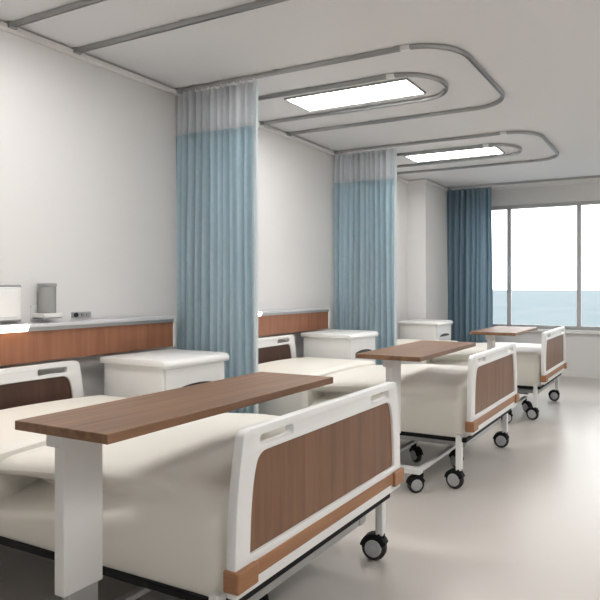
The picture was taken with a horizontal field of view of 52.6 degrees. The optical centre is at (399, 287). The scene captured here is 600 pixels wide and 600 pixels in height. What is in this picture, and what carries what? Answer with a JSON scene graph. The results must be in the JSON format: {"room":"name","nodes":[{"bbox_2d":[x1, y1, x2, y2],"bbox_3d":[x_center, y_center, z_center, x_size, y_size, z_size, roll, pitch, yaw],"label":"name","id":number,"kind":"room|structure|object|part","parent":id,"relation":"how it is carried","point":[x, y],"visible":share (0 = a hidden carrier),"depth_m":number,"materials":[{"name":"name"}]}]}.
{"room":"hospital room","nodes":[
{"label":"hospital room","id":0,"kind":"room"},
{"bbox_2d":[0,21,406,396],"bbox_3d":[-1.594,-0.102,4.687,0.200,2.705,10.500,0,0,25],"label":"wall","id":1,"kind":"structure","parent":0,"point":[88,178],"depth_m":3.87,"materials":[{"name":"white paint"}]},
{"bbox_2d":[30,283,62,319],"bbox_3d":[-2.026,0.075,3.409,0.115,0.205,0.120,0,0,25],"label":"canister","id":2,"kind":"object","parent":1,"relation":"attached to","point":[45,309],"visible":1,"depth_m":3.37,"materials":[{"name":"grey"}]},
{"bbox_3d":[-2.024,-0.017,3.408,0.098,0.020,0.098,0,0,25],"label":"lid","id":3,"kind":"part","parent":2,"relation":"part of","materials":[{"name":"grey plastic"}]},
{"bbox_2d":[71,311,90,317],"bbox_3d":[-1.961,0.165,3.660,0.018,0.035,0.130,0,0,25],"label":"socket plate","id":4,"kind":"object","parent":1,"relation":"attached to","point":[73,314],"visible":1,"depth_m":3.65,"materials":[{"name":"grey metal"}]},
{"bbox_2d":[0,315,175,365],"bbox_3d":[-2.308,0.305,2.762,0.134,0.220,3.210,0,0,25],"label":"wall shelf","id":5,"kind":"object","parent":1,"relation":"attached to","point":[21,343],"visible":1,"depth_m":3.54,"materials":[{"name":"brown wood"}]},
{"bbox_2d":[0,285,20,322],"bbox_3d":[-2.184,0.085,3.146,0.056,0.204,0.354,0,0,25],"label":"outlet box","id":6,"kind":"object","parent":5,"relation":"on","point":[10,295],"visible":1,"depth_m":3.23,"materials":[{"name":"white plastic"}]},
{"bbox_3d":[-2.163,0.085,3.136,0.011,0.150,0.290,0,0,25],"label":"plate","id":7,"kind":"part","parent":6,"relation":"part of","materials":[{"name":"white plastic"}]},
{"bbox_2d":[0,21,407,183],"bbox_3d":[-1.773,-1.428,4.044,0.028,0.042,8.785,0,0,25],"label":"trim","id":8,"kind":"structure","parent":1,"relation":"attached to","point":[22,33],"depth_m":3.85,"materials":[{"name":"white paint"}]},
{"bbox_2d":[258,307,329,335],"bbox_3d":[-1.131,0.305,5.242,0.134,0.220,1.780,0,0,25],"label":"wall shelf","id":9,"kind":"object","parent":1,"relation":"attached to","point":[270,322],"visible":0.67,"depth_m":5.46,"materials":[{"name":"brown wood"}]},
{"bbox_2d":[0,0,599,190],"bbox_3d":[0.981,-1.505,3.464,5.900,0.100,10.500,0,0,25],"label":"ceiling","id":10,"kind":"structure","parent":0,"point":[544,55],"depth_m":3.80,"materials":[{"name":"white paint"}]},
{"bbox_2d":[5,0,106,29],"bbox_3d":[-1.439,-1.438,2.620,1.853,0.034,0.604,0,0,25],"label":"rail","id":11,"kind":"object","parent":10,"relation":"hanging from","point":[14,25],"visible":1,"depth_m":3.10,"materials":[{"name":"silver metal"}]},
{"bbox_2d":[71,0,288,54],"bbox_3d":[-1.299,-1.438,2.554,2.163,0.034,1.380,0,0,25],"label":"rail","id":12,"kind":"object","parent":10,"relation":"hanging from","point":[262,3],"visible":1,"depth_m":3.24,"materials":[{"name":"silver metal"}]},
{"bbox_2d":[175,43,504,135],"bbox_3d":[-0.376,-1.438,4.496,2.163,0.034,1.380,0,0,25],"label":"rail","id":13,"kind":"object","parent":10,"relation":"hanging from","point":[408,47],"visible":0.98,"depth_m":4.02,"materials":[{"name":"silver metal"}]},
{"bbox_2d":[176,78,257,413],"bbox_3d":[-1.301,-0.148,4.185,0.738,2.556,0.126,0,0,25],"label":"privacy curtain","id":14,"kind":"object","parent":13,"relation":"hanging from","point":[217,129],"visible":0.81,"depth_m":4.16,"materials":[{"name":"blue fabric"}]},
{"bbox_2d":[258,72,447,125],"bbox_3d":[-0.516,-1.438,4.562,1.853,0.034,0.604,0,0,25],"label":"rail","id":15,"kind":"object","parent":10,"relation":"hanging from","point":[443,82],"visible":0.91,"depth_m":4.40,"materials":[{"name":"silver metal"}]},
{"bbox_2d":[284,78,425,111],"bbox_3d":[-0.346,-1.448,4.482,1.038,0.014,0.344,0,0,25],"label":"recessed light","id":16,"kind":"object","parent":10,"relation":"in","point":[403,87],"visible":1,"depth_m":4.46,"materials":[{"name":"white plastic"}]},
{"bbox_2d":[334,131,558,174],"bbox_3d":[0.554,-1.438,6.456,2.163,0.034,1.380,0,0,25],"label":"rail","id":17,"kind":"object","parent":10,"relation":"hanging from","point":[543,137],"visible":0.91,"depth_m":6.06,"materials":[{"name":"silver metal"}]},
{"bbox_2d":[334,147,396,364],"bbox_3d":[-0.369,-0.148,6.146,0.741,2.556,0.111,0,0,27],"label":"privacy curtain","id":18,"kind":"object","parent":17,"relation":"hanging from","point":[365,183],"visible":0.81,"depth_m":6.11,"materials":[{"name":"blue fabric"}]},
{"bbox_2d":[404,146,504,161],"bbox_3d":[0.585,-1.448,6.442,1.038,0.014,0.344,0,0,25],"label":"recessed light","id":19,"kind":"object","parent":10,"relation":"in","point":[493,150],"visible":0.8,"depth_m":6.43,"materials":[{"name":"white plastic"}]},
{"bbox_2d":[397,143,521,167],"bbox_3d":[0.414,-1.438,6.523,1.853,0.034,0.604,0,0,25],"label":"rail","id":20,"kind":"object","parent":10,"relation":"hanging from","point":[492,144],"visible":0.83,"depth_m":6.35,"materials":[{"name":"silver metal"}]},
{"bbox_2d":[448,175,599,189],"bbox_3d":[3.050,-1.433,7.484,5.170,0.045,0.103,0,0,25],"label":"rail","id":21,"kind":"object","parent":10,"relation":"attached to","point":[586,178],"visible":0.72,"depth_m":8.08,"materials":[{"name":"silver metal"}]},
{"bbox_2d":[447,186,492,342],"bbox_3d":[0.987,-0.148,8.422,0.665,2.556,0.144,0,0,25],"label":"window curtain","id":22,"kind":"object","parent":21,"relation":"hanging from","point":[469,211],"visible":0.78,"depth_m":8.41,"materials":[{"name":"blue fabric"}]},
{"bbox_2d":[0,376,599,599],"bbox_3d":[0.981,1.300,3.464,5.900,0.100,10.500,0,0,25],"label":"floor","id":23,"kind":"structure","parent":0,"point":[523,522],"depth_m":3.04,"materials":[{"name":"grey"}]},
{"bbox_2d":[100,349,228,397],"bbox_3d":[-1.456,0.833,3.711,0.535,0.835,0.530,0,0,25],"label":"nightstand","id":24,"kind":"object","parent":23,"relation":"on","point":[130,375],"visible":0.18,"depth_m":3.53,"materials":[{"name":"white plastic"}]},
{"bbox_3d":[-1.236,0.559,3.607,0.012,0.181,0.476,0,0,25],"label":"drawer","id":25,"kind":"part","parent":24,"relation":"part of","materials":[{"name":"white plastic"}]},
{"bbox_3d":[-1.229,0.587,3.603,0.012,0.030,0.310,0,0,25],"label":"handle","id":26,"kind":"part","parent":24,"relation":"part of","materials":[{"name":"black rubber"}]},
{"bbox_2d":[15,372,332,599],"bbox_3d":[-0.761,0.815,2.152,0.530,0.870,1.105,0,0,25],"label":"table","id":27,"kind":"object","parent":23,"relation":"on","point":[78,436],"visible":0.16,"depth_m":1.80,"materials":[{"name":"brown wood"}]},
{"bbox_3d":[-0.959,1.111,2.163,0.036,0.022,0.660,0,0,25],"label":"leg","id":28,"kind":"part","parent":27,"relation":"part of","materials":[{"name":"white"}]},
{"bbox_2d":[0,360,403,599],"bbox_3d":[-1.154,0.835,2.638,2.059,0.830,1.146,0,0,25],"label":"hospital bed","id":29,"kind":"object","parent":23,"relation":"on","point":[224,506],"visible":0.8,"depth_m":2.07,"materials":[{"name":"white"}]},
{"bbox_3d":[-2.064,0.646,3.078,0.014,0.304,0.805,0,0,25],"label":"inset panel","id":30,"kind":"part","parent":29,"relation":"part of","materials":[{"name":"brown wood"}]},
{"bbox_3d":[-2.064,0.662,3.078,0.036,0.485,0.930,0,0,25],"label":"headboard","id":31,"kind":"part","parent":29,"relation":"part of","materials":[{"name":"white plastic"}]},
{"bbox_3d":[-1.676,0.771,2.893,0.740,0.327,1.064,0,0,25],"label":"backrest mattress","id":32,"kind":"part","parent":29,"relation":"part of","materials":[{"name":"white fabric"}]},
{"bbox_3d":[-0.829,0.769,2.491,1.205,0.332,1.064,0,0,25],"label":"mattress","id":33,"kind":"part","parent":29,"relation":"part of","materials":[{"name":"white fabric"}]},
{"bbox_3d":[-1.144,0.944,2.641,1.928,0.024,1.072,0,0,25],"label":"deck frame","id":34,"kind":"part","parent":29,"relation":"part of","materials":[{"name":"black metal"}]},
{"bbox_3d":[-0.544,1.021,1.769,0.038,0.222,0.038,0,0,25],"label":"leg","id":35,"kind":"part","parent":29,"relation":"part of","materials":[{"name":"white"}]},
{"bbox_3d":[-0.251,0.662,2.217,0.036,0.485,1.110,0,0,25],"label":"footboard","id":36,"kind":"part","parent":29,"relation":"part of","materials":[{"name":"white plastic"}]},
{"bbox_3d":[-0.251,0.646,2.217,0.014,0.304,0.987,0,0,25],"label":"inset panel","id":37,"kind":"part","parent":29,"relation":"part of","materials":[{"name":"brown wood"}]},
{"bbox_3d":[-0.089,1.021,2.727,0.038,0.222,0.038,0,0,25],"label":"leg","id":38,"kind":"part","parent":29,"relation":"part of","materials":[{"name":"white metal"}]},
{"bbox_2d":[301,329,377,363],"bbox_3d":[-0.564,0.833,5.637,0.535,0.835,0.530,0,0,25],"label":"base cabinet","id":39,"kind":"object","parent":23,"relation":"on","point":[332,343],"visible":0.23,"depth_m":5.44,"materials":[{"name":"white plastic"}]},
{"bbox_3d":[-0.344,0.559,5.532,0.012,0.181,0.476,0,0,25],"label":"drawer","id":40,"kind":"part","parent":39,"relation":"part of","materials":[{"name":"white plastic"}]},
{"bbox_3d":[-0.337,0.587,5.529,0.012,0.030,0.310,0,0,25],"label":"handle","id":41,"kind":"part","parent":39,"relation":"part of","materials":[{"name":"black rubber"}]},
{"bbox_2d":[258,335,518,488],"bbox_3d":[-0.242,0.835,4.557,2.059,0.830,1.146,0,0,25],"label":"hospital bed","id":42,"kind":"object","parent":23,"relation":"on","point":[454,405],"visible":0.64,"depth_m":4.07,"materials":[{"name":"white"}]},
{"bbox_3d":[-1.153,0.646,4.998,0.014,0.304,0.805,0,0,25],"label":"inset panel","id":43,"kind":"part","parent":42,"relation":"part of","materials":[{"name":"brown wood"}]},
{"bbox_3d":[-1.153,0.662,4.998,0.036,0.485,0.930,0,0,25],"label":"headboard","id":44,"kind":"part","parent":42,"relation":"part of","materials":[{"name":"white plastic"}]},
{"bbox_3d":[-0.764,0.771,4.813,0.740,0.327,1.064,0,0,25],"label":"backrest mattress","id":45,"kind":"part","parent":42,"relation":"part of","materials":[{"name":"white fabric"}]},
{"bbox_3d":[0.083,0.769,4.411,1.205,0.332,1.064,0,0,25],"label":"mattress","id":46,"kind":"part","parent":42,"relation":"part of","materials":[{"name":"white fabric"}]},
{"bbox_3d":[-0.232,0.944,4.561,1.928,0.024,1.072,0,0,25],"label":"deck frame","id":47,"kind":"part","parent":42,"relation":"part of","materials":[{"name":"black metal"}]},
{"bbox_3d":[0.368,1.021,3.689,0.038,0.222,0.038,0,0,25],"label":"leg","id":48,"kind":"part","parent":42,"relation":"part of","materials":[{"name":"white metal"}]},
{"bbox_3d":[0.660,0.662,4.137,0.036,0.485,1.110,0,0,25],"label":"footboard","id":49,"kind":"part","parent":42,"relation":"part of","materials":[{"name":"white plastic"}]},
{"bbox_3d":[0.660,0.646,4.137,0.014,0.304,0.987,0,0,25],"label":"inset panel","id":50,"kind":"part","parent":42,"relation":"part of","materials":[{"name":"brown wood"}]},
{"bbox_3d":[0.823,1.021,4.646,0.038,0.222,0.038,0,0,25],"label":"leg","id":51,"kind":"part","parent":42,"relation":"part of","materials":[{"name":"white metal"}]},
{"bbox_2d":[355,340,475,492],"bbox_3d":[0.115,0.823,3.953,0.483,0.855,1.020,0,0,25],"label":"table","id":52,"kind":"object","parent":23,"relation":"on","point":[418,351],"visible":0.64,"depth_m":3.69,"materials":[{"name":"brown wood"}]},
{"bbox_3d":[-0.026,1.111,4.031,0.036,0.022,0.660,0,0,25],"label":"leg","id":53,"kind":"part","parent":52,"relation":"part of","materials":[{"name":"white"}]},
{"bbox_3d":[0.250,1.111,3.900,0.036,0.022,0.660,0,0,25],"label":"leg","id":54,"kind":"part","parent":52,"relation":"part of","materials":[{"name":"white metal"}]},
{"bbox_2d":[398,319,452,340],"bbox_3d":[0.334,0.833,7.574,0.535,0.835,0.530,0,0,25],"label":"base cabinet","id":55,"kind":"object","parent":23,"relation":"on","point":[425,329],"visible":0.27,"depth_m":7.37,"materials":[{"name":"white plastic"}]},
{"bbox_3d":[0.553,0.559,7.470,0.012,0.181,0.476,0,0,25],"label":"drawer","id":56,"kind":"part","parent":55,"relation":"part of","materials":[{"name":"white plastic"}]},
{"bbox_2d":[397,326,566,419],"bbox_3d":[0.671,0.835,6.481,2.059,0.830,1.146,0,0,25],"label":"hospital bed","id":57,"kind":"object","parent":23,"relation":"on","point":[538,365],"visible":0.46,"depth_m":5.90,"materials":[{"name":"white"}]},
{"bbox_3d":[0.149,0.771,6.737,0.740,0.327,1.064,0,0,25],"label":"backrest mattress","id":58,"kind":"part","parent":57,"relation":"part of","materials":[{"name":"white"}]},
{"bbox_3d":[0.996,0.769,6.335,1.205,0.332,1.064,0,0,25],"label":"mattress","id":59,"kind":"part","parent":57,"relation":"part of","materials":[{"name":"white fabric"}]},
{"bbox_3d":[1.281,1.021,5.613,0.038,0.222,0.038,0,0,25],"label":"leg","id":60,"kind":"part","parent":57,"relation":"part of","materials":[{"name":"white metal"}]},
{"bbox_3d":[0.681,0.944,6.485,1.928,0.024,1.072,0,0,25],"label":"deck frame","id":61,"kind":"part","parent":57,"relation":"part of","materials":[{"name":"black metal"}]},
{"bbox_3d":[1.574,0.662,6.061,0.036,0.485,1.110,0,0,25],"label":"footboard","id":62,"kind":"part","parent":57,"relation":"part of","materials":[{"name":"white plastic"}]},
{"bbox_3d":[1.574,0.646,6.061,0.014,0.304,0.987,0,0,25],"label":"inset panel","id":63,"kind":"part","parent":57,"relation":"part of","materials":[{"name":"brown wood"}]},
{"bbox_3d":[1.736,1.021,6.570,0.038,0.222,0.038,0,0,25],"label":"leg","id":64,"kind":"part","parent":57,"relation":"part of","materials":[{"name":"white metal"}]},
{"bbox_2d":[470,326,536,422],"bbox_3d":[0.972,0.823,5.715,0.506,0.855,0.880,0,0,25],"label":"table","id":65,"kind":"object","parent":23,"relation":"on","point":[489,333],"visible":0.35,"depth_m":5.52,"materials":[{"name":"brown wood"}]},
{"bbox_3d":[1.140,1.111,5.758,0.036,0.022,0.660,0,0,25],"label":"leg","id":66,"kind":"part","parent":65,"relation":"part of","materials":[{"name":"white metal"}]},
{"bbox_2d":[407,179,447,319],"bbox_3d":[0.503,-0.102,8.554,0.270,2.705,1.315,0,0,25],"label":"wall pillar","id":67,"kind":"structure","parent":0,"point":[427,273],"depth_m":8.02,"materials":[{"name":"white paint"}]},
{"bbox_2d":[408,179,427,183],"bbox_3d":[0.227,-1.428,7.941,0.298,0.042,0.028,0,0,25],"label":"trim","id":68,"kind":"structure","parent":67,"relation":"attached to","point":[419,180],"depth_m":7.93,"materials":[{"name":"white paint"}]},
{"bbox_2d":[426,180,449,190],"bbox_3d":[0.637,-1.428,8.490,0.028,0.042,1.315,0,0,25],"label":"trim","id":69,"kind":"structure","parent":67,"relation":"attached to","point":[429,181],"depth_m":8.23,"materials":[{"name":"white paint"}]},
{"bbox_2d":[492,183,599,372],"bbox_3d":[3.190,-0.102,8.116,5.500,2.705,0.200,0,0,25],"label":"wall","id":70,"kind":"structure","parent":0,"point":[582,350],"depth_m":8.39,"materials":[{"name":"white paint"}]},
{"bbox_2d":[492,200,599,333],"bbox_3d":[3.269,-0.292,7.993,4.730,1.855,0.185,0,0,25],"label":"window","id":71,"kind":"structure","parent":70,"relation":"in","point":[579,329],"depth_m":8.49,"materials":[{"name":"grey metal"}]},
{"bbox_3d":[3.256,0.613,7.963,4.730,0.045,0.120,0,0,25],"label":"sill","id":72,"kind":"part","parent":71,"relation":"part of","materials":[{"name":"white plastic"}]},
{"bbox_2d":[560,371,599,378],"bbox_3d":[3.266,1.215,7.963,5.230,0.070,0.012,0,0,25],"label":"baseboard","id":73,"kind":"structure","parent":70,"relation":"attached to","point":[564,373],"depth_m":8.31,"materials":[{"name":"white paint"}]},
{"label":"outside","id":74,"kind":"structure","parent":0,"visible":0},
{"bbox_2d":[493,290,599,326],"bbox_3d":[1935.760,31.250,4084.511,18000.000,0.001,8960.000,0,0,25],"label":"sea","id":75,"kind":"structure","parent":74,"point":[529,307],"depth_m":952.03,"materials":[{"name":"blue liquid"}]}
]}

